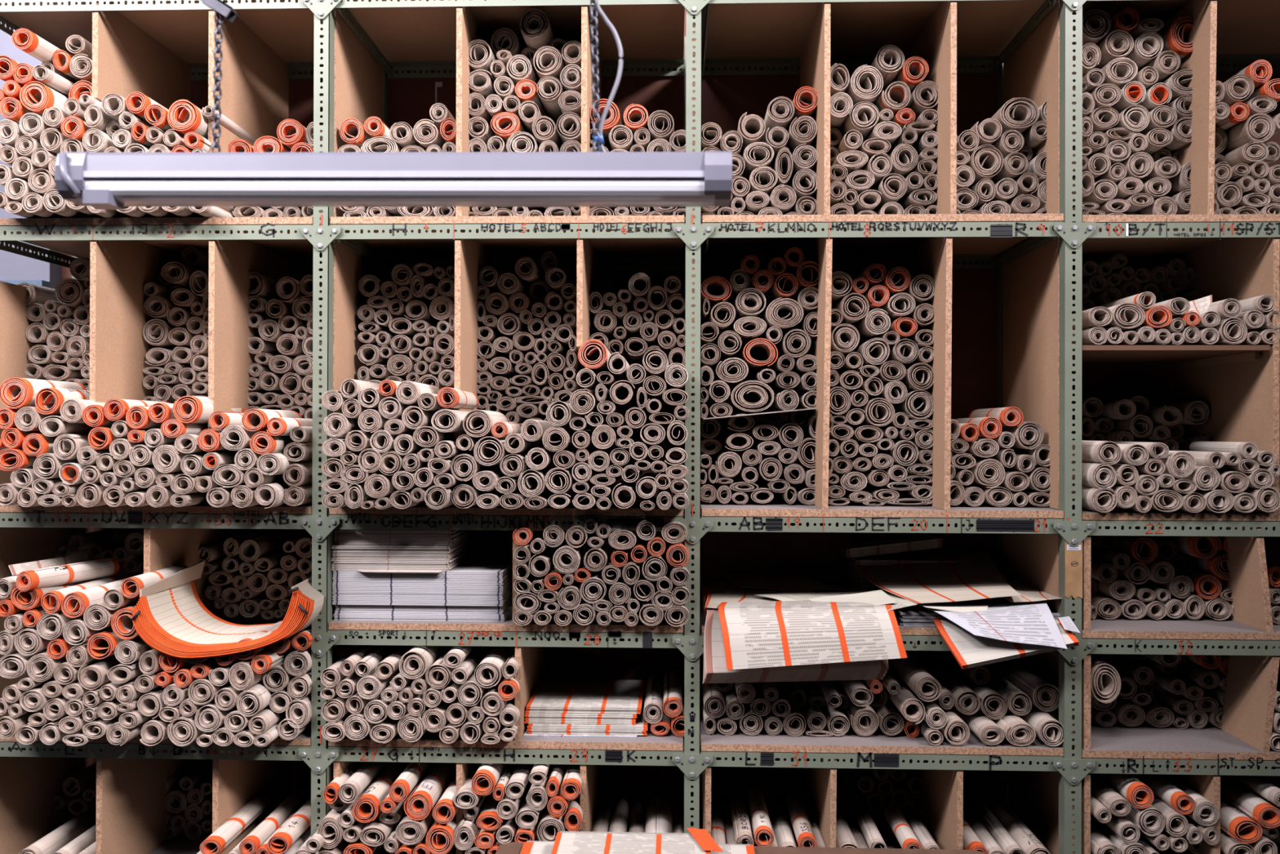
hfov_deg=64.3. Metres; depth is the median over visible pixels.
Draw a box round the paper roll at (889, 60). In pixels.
[871,44,904,104]
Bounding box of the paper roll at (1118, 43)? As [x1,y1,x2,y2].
[1093,30,1133,69]
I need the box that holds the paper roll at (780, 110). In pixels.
[761,96,794,142]
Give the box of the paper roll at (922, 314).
[897,303,934,328]
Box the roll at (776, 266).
[765,257,786,282]
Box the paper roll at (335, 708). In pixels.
[320,691,355,721]
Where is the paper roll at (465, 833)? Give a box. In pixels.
[453,794,489,850]
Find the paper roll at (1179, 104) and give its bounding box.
[1166,95,1192,120]
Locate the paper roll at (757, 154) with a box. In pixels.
[742,142,773,181]
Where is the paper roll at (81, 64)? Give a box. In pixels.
[69,53,92,83]
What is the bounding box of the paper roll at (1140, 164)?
[1115,151,1153,183]
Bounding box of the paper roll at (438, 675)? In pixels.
[425,645,456,688]
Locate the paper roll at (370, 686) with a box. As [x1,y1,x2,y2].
[356,667,399,699]
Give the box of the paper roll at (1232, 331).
[1198,317,1247,345]
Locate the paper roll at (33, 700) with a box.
[19,684,62,711]
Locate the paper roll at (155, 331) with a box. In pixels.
[142,319,191,348]
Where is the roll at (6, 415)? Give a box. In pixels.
[0,408,19,428]
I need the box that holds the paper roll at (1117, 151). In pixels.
[1088,140,1130,167]
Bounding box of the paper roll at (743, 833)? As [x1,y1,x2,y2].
[728,791,754,844]
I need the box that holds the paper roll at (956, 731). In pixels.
[934,699,969,745]
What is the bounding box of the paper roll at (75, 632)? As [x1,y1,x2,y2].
[62,617,111,644]
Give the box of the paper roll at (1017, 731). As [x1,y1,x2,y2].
[989,708,1035,746]
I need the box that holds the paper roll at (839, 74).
[830,62,849,97]
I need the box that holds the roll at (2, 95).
[0,88,9,101]
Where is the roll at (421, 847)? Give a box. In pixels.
[413,819,435,853]
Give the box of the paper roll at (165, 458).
[151,444,222,472]
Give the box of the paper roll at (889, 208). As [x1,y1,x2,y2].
[876,201,903,214]
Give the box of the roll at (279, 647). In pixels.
[267,619,321,653]
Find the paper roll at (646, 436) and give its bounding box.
[640,422,666,444]
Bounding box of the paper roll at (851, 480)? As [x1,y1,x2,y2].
[831,470,866,490]
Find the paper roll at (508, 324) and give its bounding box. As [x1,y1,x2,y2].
[497,312,533,338]
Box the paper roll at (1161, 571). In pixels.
[1143,559,1174,582]
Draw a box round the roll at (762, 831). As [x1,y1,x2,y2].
[746,786,773,846]
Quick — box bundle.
[131,560,336,658]
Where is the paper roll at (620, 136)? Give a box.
[608,124,633,151]
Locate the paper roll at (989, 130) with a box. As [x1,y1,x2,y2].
[969,118,1002,148]
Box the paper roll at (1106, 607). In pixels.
[1090,593,1121,618]
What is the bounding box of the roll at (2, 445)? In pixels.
[0,439,6,447]
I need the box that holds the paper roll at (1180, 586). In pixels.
[1145,573,1193,598]
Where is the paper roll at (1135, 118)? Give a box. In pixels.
[1104,105,1150,133]
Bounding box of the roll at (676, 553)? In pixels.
[666,539,688,567]
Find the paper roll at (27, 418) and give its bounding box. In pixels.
[13,406,61,431]
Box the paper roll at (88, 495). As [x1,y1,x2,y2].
[75,482,110,506]
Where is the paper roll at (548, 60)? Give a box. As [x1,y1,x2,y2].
[533,46,564,92]
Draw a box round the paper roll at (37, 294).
[17,282,59,306]
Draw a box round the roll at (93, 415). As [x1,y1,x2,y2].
[82,404,118,426]
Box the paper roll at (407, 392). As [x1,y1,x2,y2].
[395,380,439,404]
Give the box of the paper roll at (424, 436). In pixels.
[413,426,454,447]
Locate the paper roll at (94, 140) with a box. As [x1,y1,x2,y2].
[82,128,124,152]
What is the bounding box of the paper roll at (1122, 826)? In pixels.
[1104,811,1140,844]
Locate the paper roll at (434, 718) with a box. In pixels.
[422,699,453,732]
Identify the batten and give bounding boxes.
[1195,351,1259,366]
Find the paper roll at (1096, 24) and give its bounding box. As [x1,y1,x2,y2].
[1071,8,1111,52]
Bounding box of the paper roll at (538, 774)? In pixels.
[528,754,550,784]
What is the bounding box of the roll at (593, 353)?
[577,338,611,373]
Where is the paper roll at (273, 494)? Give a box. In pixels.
[254,481,290,508]
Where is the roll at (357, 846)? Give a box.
[343,837,377,853]
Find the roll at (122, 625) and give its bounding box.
[111,604,139,639]
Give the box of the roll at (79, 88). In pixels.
[68,80,92,101]
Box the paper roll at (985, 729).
[963,708,1005,745]
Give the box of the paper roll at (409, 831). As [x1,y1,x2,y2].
[395,782,449,844]
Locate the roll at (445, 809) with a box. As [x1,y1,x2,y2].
[432,774,458,822]
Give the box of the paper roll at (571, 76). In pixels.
[560,64,581,93]
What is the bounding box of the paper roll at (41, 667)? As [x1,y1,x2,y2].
[26,650,66,681]
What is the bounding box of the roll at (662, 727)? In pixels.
[650,701,671,735]
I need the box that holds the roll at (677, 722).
[671,686,690,736]
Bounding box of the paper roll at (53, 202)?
[42,189,96,217]
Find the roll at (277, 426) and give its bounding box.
[266,417,312,435]
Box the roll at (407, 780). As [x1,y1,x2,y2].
[388,752,433,801]
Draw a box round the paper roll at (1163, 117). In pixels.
[1137,105,1177,134]
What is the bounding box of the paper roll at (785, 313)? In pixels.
[759,297,804,336]
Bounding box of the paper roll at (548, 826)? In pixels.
[537,795,569,840]
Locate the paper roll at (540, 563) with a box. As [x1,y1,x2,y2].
[528,545,559,576]
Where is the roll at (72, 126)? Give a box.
[61,115,93,142]
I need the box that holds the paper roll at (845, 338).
[830,324,859,354]
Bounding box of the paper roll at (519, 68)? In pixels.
[506,54,537,86]
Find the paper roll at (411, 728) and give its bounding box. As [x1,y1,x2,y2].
[397,706,428,742]
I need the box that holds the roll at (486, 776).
[471,753,511,795]
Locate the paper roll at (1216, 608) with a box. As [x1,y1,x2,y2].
[1200,596,1231,620]
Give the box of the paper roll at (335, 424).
[323,413,362,437]
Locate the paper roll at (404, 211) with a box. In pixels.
[397,206,435,216]
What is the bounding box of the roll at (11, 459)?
[0,448,37,471]
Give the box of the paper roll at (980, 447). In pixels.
[962,438,999,457]
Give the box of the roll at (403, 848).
[395,842,417,853]
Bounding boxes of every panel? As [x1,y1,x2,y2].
[0,280,47,484]
[0,517,80,717]
[0,746,79,853]
[333,8,383,217]
[333,239,382,478]
[1002,236,1059,509]
[1002,525,1058,613]
[1003,0,1059,213]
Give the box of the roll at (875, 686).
[862,679,882,693]
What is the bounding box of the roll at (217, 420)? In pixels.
[208,411,244,429]
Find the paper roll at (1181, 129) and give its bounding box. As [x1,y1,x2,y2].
[1161,116,1192,152]
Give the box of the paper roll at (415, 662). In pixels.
[399,635,450,679]
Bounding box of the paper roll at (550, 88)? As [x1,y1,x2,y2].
[537,75,564,129]
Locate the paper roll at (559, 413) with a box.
[546,400,580,426]
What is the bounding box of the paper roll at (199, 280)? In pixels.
[189,271,208,297]
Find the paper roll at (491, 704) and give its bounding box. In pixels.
[480,675,508,715]
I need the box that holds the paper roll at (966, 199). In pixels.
[956,188,978,213]
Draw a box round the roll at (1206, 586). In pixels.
[1174,570,1222,599]
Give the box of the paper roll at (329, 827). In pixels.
[316,808,346,848]
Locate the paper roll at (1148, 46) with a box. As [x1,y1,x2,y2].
[1124,32,1163,70]
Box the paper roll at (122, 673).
[106,659,143,683]
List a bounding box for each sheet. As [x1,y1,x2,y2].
[8,552,92,575]
[357,569,441,573]
[701,408,815,420]
[702,609,888,683]
[704,582,813,608]
[718,600,906,670]
[754,590,917,611]
[857,551,1021,603]
[885,591,1060,626]
[917,603,988,612]
[926,600,1066,648]
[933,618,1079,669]
[1000,573,1062,602]
[1057,616,1080,633]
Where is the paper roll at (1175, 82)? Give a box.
[1161,69,1193,106]
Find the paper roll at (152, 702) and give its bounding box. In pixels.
[137,681,173,719]
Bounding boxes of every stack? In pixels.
[331,534,472,570]
[332,557,512,605]
[333,520,473,545]
[333,603,512,621]
[334,595,512,613]
[520,840,755,853]
[523,728,636,737]
[524,712,637,724]
[525,678,644,713]
[526,697,648,735]
[551,831,711,853]
[700,584,895,617]
[840,534,942,557]
[847,554,966,591]
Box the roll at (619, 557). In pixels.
[610,546,632,566]
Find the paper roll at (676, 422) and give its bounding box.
[666,420,687,444]
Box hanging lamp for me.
[54,0,732,209]
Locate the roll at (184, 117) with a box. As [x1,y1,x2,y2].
[167,99,208,140]
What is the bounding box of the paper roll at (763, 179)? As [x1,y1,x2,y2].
[747,166,777,197]
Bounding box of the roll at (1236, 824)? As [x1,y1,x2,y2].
[1220,798,1262,843]
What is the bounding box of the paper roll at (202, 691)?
[187,675,231,704]
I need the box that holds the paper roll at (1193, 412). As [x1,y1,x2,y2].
[1151,400,1209,424]
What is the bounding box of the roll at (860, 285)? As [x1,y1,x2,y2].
[836,277,868,302]
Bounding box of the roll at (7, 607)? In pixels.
[0,598,42,617]
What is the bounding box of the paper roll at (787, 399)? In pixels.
[767,389,799,411]
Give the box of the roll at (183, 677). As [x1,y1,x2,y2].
[173,663,198,687]
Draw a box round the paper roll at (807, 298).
[794,287,818,319]
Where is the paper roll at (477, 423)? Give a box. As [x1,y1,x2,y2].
[462,409,507,436]
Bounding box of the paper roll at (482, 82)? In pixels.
[468,69,497,99]
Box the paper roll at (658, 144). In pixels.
[646,138,671,151]
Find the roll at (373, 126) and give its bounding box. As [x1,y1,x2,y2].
[364,116,391,139]
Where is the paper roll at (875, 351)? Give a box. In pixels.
[844,337,889,366]
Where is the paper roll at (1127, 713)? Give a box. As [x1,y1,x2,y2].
[1108,695,1145,726]
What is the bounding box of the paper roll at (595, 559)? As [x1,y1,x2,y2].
[583,536,614,571]
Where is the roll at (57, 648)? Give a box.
[46,635,76,658]
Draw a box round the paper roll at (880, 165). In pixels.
[862,153,892,190]
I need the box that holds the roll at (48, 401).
[34,387,89,414]
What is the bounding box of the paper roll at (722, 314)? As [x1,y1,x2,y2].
[706,302,735,337]
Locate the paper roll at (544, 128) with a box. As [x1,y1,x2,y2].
[532,115,562,151]
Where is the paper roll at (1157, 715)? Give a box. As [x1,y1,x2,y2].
[1126,698,1174,727]
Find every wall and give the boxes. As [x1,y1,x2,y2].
[0,22,61,288]
[61,8,1279,834]
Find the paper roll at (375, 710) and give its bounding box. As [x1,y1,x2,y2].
[364,693,391,723]
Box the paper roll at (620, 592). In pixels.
[608,573,632,604]
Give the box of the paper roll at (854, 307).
[831,293,869,329]
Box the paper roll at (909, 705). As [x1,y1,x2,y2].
[878,670,924,724]
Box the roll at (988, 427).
[955,417,1001,438]
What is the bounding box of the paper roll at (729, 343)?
[716,330,742,361]
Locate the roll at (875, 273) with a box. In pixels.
[852,263,885,294]
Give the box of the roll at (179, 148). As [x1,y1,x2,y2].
[171,145,192,152]
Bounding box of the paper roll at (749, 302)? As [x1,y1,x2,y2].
[732,288,766,324]
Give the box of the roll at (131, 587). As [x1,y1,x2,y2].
[120,564,187,598]
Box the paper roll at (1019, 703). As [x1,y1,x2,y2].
[983,664,1031,715]
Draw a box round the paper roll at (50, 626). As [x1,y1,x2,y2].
[36,610,83,639]
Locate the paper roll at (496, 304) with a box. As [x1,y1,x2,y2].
[484,292,519,318]
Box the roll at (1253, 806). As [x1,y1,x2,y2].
[1220,774,1279,827]
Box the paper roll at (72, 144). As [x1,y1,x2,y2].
[60,137,87,152]
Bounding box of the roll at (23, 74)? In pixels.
[13,62,68,97]
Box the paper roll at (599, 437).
[591,424,620,448]
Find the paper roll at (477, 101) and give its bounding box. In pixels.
[468,92,496,136]
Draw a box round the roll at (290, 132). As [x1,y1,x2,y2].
[276,119,310,149]
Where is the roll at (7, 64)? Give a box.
[0,54,23,85]
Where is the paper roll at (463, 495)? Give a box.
[451,481,493,508]
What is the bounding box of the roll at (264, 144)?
[253,136,291,152]
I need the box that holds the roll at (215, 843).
[200,794,271,853]
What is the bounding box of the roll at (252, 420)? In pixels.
[241,408,302,431]
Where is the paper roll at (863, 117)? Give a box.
[835,102,879,151]
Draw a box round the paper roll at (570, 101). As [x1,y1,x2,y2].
[558,90,581,119]
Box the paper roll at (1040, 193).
[1031,179,1046,208]
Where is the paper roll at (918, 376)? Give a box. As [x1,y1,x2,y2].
[897,362,933,391]
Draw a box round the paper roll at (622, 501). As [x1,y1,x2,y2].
[612,479,638,508]
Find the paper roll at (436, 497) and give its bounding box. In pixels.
[424,482,467,509]
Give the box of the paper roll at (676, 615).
[664,602,688,626]
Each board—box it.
[0,0,324,63]
[0,217,322,257]
[0,502,322,513]
[0,720,320,745]
[89,231,189,402]
[92,1,191,110]
[93,813,212,853]
[95,748,194,853]
[143,518,235,622]
[208,9,288,217]
[208,231,288,429]
[212,749,292,853]
[328,495,684,515]
[328,610,683,632]
[328,689,683,750]
[330,215,684,256]
[333,751,390,778]
[342,0,684,61]
[453,229,495,490]
[455,0,487,216]
[456,753,476,853]
[512,520,543,623]
[514,636,546,740]
[576,229,597,451]
[579,755,600,831]
[581,5,601,215]
[699,766,711,835]
[699,824,897,848]
[700,495,1063,518]
[700,592,940,635]
[700,690,1063,755]
[702,213,1064,255]
[705,0,1045,57]
[800,2,830,214]
[800,228,832,509]
[804,757,836,847]
[902,227,952,510]
[905,0,956,213]
[910,759,963,848]
[1016,633,1090,749]
[1016,753,1090,853]
[1043,506,1279,520]
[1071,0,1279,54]
[1071,213,1279,255]
[1071,535,1090,630]
[1071,709,1279,759]
[1081,603,1279,639]
[1155,0,1217,214]
[1159,764,1220,853]
[1173,227,1279,513]
[1182,525,1273,631]
[1204,644,1279,751]
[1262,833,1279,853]
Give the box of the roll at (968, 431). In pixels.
[956,422,978,440]
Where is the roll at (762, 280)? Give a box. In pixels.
[746,269,773,295]
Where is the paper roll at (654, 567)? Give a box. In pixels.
[642,546,667,580]
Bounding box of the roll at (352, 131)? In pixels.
[339,118,372,149]
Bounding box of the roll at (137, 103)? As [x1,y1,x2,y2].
[125,91,168,120]
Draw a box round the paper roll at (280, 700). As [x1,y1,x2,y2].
[268,685,295,712]
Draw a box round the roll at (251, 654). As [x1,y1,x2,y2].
[233,620,282,659]
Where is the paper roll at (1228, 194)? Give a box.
[1213,182,1242,208]
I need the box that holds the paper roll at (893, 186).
[872,173,906,213]
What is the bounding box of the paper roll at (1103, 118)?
[1086,106,1119,133]
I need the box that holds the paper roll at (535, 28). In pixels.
[519,8,555,51]
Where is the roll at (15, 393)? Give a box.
[0,377,86,408]
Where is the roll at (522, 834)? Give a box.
[514,807,544,842]
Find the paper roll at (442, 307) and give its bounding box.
[429,295,454,322]
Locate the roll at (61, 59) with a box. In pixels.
[52,49,82,81]
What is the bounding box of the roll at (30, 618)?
[22,606,48,626]
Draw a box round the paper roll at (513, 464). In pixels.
[499,452,531,476]
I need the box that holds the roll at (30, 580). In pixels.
[16,557,119,591]
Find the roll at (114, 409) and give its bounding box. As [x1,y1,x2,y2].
[103,398,169,420]
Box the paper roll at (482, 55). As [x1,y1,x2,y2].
[468,39,496,80]
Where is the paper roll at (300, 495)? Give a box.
[282,484,321,506]
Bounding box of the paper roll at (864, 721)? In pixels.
[837,681,879,736]
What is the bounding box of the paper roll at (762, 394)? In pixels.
[725,380,774,413]
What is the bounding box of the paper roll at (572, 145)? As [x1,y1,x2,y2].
[560,139,581,151]
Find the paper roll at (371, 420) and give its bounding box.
[357,408,391,432]
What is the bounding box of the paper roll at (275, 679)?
[262,661,296,692]
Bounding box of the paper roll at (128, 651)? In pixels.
[114,635,153,663]
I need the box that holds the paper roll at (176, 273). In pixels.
[160,261,208,287]
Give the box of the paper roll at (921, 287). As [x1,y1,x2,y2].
[899,274,934,306]
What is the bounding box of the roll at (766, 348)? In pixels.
[737,337,777,372]
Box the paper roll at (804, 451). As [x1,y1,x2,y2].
[784,437,815,467]
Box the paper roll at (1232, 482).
[1215,470,1248,493]
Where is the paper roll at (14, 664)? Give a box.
[0,649,47,678]
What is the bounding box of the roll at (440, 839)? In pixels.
[426,813,457,853]
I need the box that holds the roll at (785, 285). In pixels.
[764,273,798,306]
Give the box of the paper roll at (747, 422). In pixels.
[722,413,754,431]
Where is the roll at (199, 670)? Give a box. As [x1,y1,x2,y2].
[190,657,220,678]
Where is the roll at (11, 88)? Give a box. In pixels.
[2,80,23,101]
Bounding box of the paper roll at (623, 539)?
[608,528,638,550]
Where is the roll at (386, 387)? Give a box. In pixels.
[378,379,400,396]
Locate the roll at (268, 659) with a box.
[251,646,296,673]
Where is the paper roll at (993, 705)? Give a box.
[951,666,1007,719]
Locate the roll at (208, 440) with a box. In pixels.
[197,428,229,451]
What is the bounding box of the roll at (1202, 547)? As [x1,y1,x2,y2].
[1139,525,1221,559]
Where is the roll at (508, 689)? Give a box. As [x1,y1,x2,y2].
[497,675,519,700]
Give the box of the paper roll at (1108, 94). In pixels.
[1089,83,1121,110]
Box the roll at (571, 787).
[560,755,582,799]
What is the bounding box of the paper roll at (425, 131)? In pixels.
[413,119,446,151]
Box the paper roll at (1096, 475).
[1071,461,1116,488]
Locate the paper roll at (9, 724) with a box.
[0,708,43,738]
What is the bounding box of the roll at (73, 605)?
[61,577,126,617]
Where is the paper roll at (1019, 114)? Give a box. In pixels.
[991,97,1039,137]
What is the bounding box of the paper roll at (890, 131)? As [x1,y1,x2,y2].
[866,121,902,146]
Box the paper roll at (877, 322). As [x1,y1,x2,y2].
[852,308,890,344]
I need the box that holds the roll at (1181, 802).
[1120,763,1195,813]
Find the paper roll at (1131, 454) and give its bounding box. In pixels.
[1115,444,1148,465]
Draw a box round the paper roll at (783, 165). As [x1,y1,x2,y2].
[772,146,793,188]
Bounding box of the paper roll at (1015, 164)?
[990,152,1027,184]
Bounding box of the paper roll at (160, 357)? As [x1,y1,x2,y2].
[144,347,186,366]
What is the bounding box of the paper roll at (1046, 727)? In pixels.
[1017,703,1063,746]
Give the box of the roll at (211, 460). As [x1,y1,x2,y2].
[202,451,237,469]
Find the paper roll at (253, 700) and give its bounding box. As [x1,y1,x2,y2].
[236,680,275,716]
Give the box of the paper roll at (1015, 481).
[997,470,1030,491]
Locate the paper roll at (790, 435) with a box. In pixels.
[770,423,803,447]
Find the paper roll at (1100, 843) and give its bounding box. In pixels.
[1090,822,1120,853]
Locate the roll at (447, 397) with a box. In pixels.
[436,386,477,408]
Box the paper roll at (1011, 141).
[991,129,1024,158]
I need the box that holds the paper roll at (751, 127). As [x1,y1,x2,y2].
[737,111,765,157]
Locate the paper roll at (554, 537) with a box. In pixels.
[542,520,573,546]
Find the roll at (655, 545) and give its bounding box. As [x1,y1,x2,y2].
[647,531,665,555]
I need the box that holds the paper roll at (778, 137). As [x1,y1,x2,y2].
[763,126,788,168]
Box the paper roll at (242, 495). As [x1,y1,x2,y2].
[231,484,260,507]
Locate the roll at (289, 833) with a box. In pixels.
[267,794,320,853]
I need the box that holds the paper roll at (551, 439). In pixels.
[542,426,575,451]
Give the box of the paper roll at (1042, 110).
[1022,101,1046,133]
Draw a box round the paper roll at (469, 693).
[457,668,488,706]
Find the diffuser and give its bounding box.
[75,177,715,207]
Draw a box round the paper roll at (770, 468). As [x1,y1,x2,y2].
[750,454,782,480]
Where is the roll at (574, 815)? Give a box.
[564,791,582,831]
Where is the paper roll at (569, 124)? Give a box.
[556,111,581,145]
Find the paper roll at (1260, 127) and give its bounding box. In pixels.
[1218,113,1275,155]
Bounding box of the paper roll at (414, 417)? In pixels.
[401,405,436,429]
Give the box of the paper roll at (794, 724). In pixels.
[780,683,805,736]
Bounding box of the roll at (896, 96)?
[874,81,911,121]
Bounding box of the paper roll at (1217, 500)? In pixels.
[1192,488,1234,512]
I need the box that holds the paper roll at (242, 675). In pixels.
[228,649,266,690]
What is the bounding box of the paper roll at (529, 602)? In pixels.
[513,587,543,613]
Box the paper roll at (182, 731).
[167,713,204,746]
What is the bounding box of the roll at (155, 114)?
[144,103,174,132]
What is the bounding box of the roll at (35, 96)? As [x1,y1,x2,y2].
[19,81,68,115]
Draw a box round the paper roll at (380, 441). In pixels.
[369,430,400,452]
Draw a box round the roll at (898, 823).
[883,803,922,848]
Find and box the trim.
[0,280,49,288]
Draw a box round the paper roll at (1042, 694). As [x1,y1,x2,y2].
[993,658,1058,711]
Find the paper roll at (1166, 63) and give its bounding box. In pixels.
[1137,50,1180,90]
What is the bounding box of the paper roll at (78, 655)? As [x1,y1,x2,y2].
[66,641,97,666]
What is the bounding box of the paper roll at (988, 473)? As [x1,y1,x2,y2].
[957,457,1004,488]
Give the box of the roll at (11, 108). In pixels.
[0,97,42,124]
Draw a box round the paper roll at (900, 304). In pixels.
[877,293,915,321]
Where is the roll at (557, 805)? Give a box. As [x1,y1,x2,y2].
[547,756,570,817]
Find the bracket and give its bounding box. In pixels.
[200,0,238,22]
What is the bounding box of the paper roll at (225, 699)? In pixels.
[214,682,257,711]
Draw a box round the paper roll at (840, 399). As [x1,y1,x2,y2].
[829,386,851,415]
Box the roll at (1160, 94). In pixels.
[1137,82,1172,112]
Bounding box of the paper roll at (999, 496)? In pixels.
[967,484,1013,506]
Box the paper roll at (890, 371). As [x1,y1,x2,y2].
[871,360,906,382]
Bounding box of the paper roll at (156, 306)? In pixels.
[143,295,191,319]
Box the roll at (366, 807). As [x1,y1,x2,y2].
[352,761,408,822]
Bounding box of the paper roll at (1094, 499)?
[1071,484,1117,512]
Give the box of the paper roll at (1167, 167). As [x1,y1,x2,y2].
[1140,156,1180,183]
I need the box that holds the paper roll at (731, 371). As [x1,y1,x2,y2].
[712,357,748,386]
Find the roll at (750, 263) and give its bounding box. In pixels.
[738,254,759,287]
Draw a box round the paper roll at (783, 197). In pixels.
[767,184,796,214]
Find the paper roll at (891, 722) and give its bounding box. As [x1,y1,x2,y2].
[870,699,904,735]
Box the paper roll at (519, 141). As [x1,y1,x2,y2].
[506,131,538,151]
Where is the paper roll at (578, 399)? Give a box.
[569,389,600,415]
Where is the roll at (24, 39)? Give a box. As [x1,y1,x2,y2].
[11,28,60,65]
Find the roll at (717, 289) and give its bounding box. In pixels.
[701,275,731,313]
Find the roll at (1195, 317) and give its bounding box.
[1172,310,1200,327]
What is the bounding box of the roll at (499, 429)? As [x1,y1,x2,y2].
[491,422,520,437]
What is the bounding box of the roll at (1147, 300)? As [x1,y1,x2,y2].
[1098,291,1155,310]
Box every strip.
[686,827,714,850]
[697,828,723,851]
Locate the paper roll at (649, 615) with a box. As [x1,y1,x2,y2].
[639,599,663,626]
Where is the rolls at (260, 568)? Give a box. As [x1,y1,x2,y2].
[0,18,1279,853]
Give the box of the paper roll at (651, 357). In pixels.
[642,348,669,378]
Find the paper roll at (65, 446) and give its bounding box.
[53,434,89,459]
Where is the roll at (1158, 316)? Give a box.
[1121,305,1172,331]
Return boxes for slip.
[808,589,897,604]
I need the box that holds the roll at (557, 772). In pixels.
[546,754,570,796]
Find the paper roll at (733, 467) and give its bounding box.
[712,449,742,477]
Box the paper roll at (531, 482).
[517,466,551,497]
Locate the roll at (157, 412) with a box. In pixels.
[147,402,176,422]
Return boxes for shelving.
[0,0,1279,853]
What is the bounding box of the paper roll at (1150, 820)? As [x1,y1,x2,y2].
[1097,776,1164,835]
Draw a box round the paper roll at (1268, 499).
[1242,485,1279,511]
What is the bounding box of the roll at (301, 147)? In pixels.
[290,142,313,152]
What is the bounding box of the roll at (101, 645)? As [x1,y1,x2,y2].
[87,628,125,658]
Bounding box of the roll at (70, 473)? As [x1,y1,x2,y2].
[58,462,97,484]
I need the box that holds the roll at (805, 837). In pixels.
[785,791,817,847]
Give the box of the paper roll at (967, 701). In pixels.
[926,662,980,714]
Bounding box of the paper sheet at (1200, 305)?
[1172,294,1221,321]
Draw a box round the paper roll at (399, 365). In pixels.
[386,354,417,377]
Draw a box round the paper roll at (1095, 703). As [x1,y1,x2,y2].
[1090,695,1116,710]
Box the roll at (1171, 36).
[1139,16,1193,69]
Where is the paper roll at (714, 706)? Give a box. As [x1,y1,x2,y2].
[700,671,725,717]
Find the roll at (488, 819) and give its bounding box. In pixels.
[476,773,503,831]
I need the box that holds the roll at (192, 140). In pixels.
[183,131,210,152]
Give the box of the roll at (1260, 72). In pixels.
[1222,59,1272,88]
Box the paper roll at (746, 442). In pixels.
[721,432,753,450]
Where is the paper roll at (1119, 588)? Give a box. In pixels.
[1090,577,1135,600]
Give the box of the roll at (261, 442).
[249,431,297,454]
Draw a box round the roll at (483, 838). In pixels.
[474,827,498,848]
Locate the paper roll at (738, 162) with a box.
[732,154,745,179]
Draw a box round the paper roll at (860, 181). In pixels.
[843,170,875,195]
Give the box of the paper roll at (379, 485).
[364,472,399,497]
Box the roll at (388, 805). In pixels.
[379,794,399,813]
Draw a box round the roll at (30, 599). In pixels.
[10,577,97,609]
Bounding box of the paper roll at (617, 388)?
[609,380,637,406]
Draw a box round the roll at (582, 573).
[573,561,593,582]
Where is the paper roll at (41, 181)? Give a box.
[27,168,56,195]
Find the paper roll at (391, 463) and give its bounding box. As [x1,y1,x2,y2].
[377,450,406,475]
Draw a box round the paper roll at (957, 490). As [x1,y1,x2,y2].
[950,480,964,505]
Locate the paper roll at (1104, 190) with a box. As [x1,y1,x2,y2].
[1072,179,1117,208]
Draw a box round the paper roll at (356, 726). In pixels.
[343,707,376,740]
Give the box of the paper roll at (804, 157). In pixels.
[786,143,817,186]
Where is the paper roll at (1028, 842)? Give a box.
[989,801,1050,853]
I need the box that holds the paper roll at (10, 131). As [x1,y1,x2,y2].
[0,119,26,147]
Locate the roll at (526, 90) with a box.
[515,79,547,116]
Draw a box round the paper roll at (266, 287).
[248,271,288,301]
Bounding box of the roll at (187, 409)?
[173,395,244,422]
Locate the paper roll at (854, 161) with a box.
[831,150,868,182]
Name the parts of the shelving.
cross rail, cross rail, post, rail, rail, rail, rail, rail, rail, gusset plate, gusset plate, gusset plate, gusset plate, post, gusset plate, cross rail, cross rail, cross rail, post, rail, rail, rail, rail, rail, rail, rail, gusset plate, post, gusset plate, side panel, post, gusset plate, side panel, gusset plate, gusset plate, cross rail, cross rail, rail, rail, rail, rail, rail, rail, rail, post, cross rail, cross rail, post, gusset plate, gusset plate, gusset plate, gusset plate, gusset plate, rail, rail, thin shelf, rail, rail, rail, rail, rail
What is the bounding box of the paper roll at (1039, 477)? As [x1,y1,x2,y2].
[1004,466,1050,491]
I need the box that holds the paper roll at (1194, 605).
[1170,593,1204,619]
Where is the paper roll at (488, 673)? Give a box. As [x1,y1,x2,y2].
[474,636,515,688]
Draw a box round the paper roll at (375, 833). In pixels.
[359,810,404,846]
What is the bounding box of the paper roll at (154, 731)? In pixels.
[139,715,170,746]
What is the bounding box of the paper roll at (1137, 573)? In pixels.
[1115,560,1150,584]
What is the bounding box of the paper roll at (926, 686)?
[888,652,942,701]
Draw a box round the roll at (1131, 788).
[1094,763,1154,808]
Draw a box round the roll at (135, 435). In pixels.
[127,429,148,442]
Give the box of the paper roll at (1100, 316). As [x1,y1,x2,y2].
[1072,306,1112,330]
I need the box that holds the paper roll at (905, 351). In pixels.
[882,338,918,364]
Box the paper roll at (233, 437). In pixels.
[219,424,266,450]
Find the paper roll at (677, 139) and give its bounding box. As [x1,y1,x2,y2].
[669,129,685,151]
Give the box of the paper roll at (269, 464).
[257,452,312,475]
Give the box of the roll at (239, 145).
[228,138,253,152]
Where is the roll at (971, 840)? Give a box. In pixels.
[963,817,987,853]
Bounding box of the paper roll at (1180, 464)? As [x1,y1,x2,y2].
[1151,450,1195,478]
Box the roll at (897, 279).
[864,266,911,297]
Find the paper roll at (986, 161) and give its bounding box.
[964,144,1003,188]
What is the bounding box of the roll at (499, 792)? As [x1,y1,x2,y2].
[493,753,520,799]

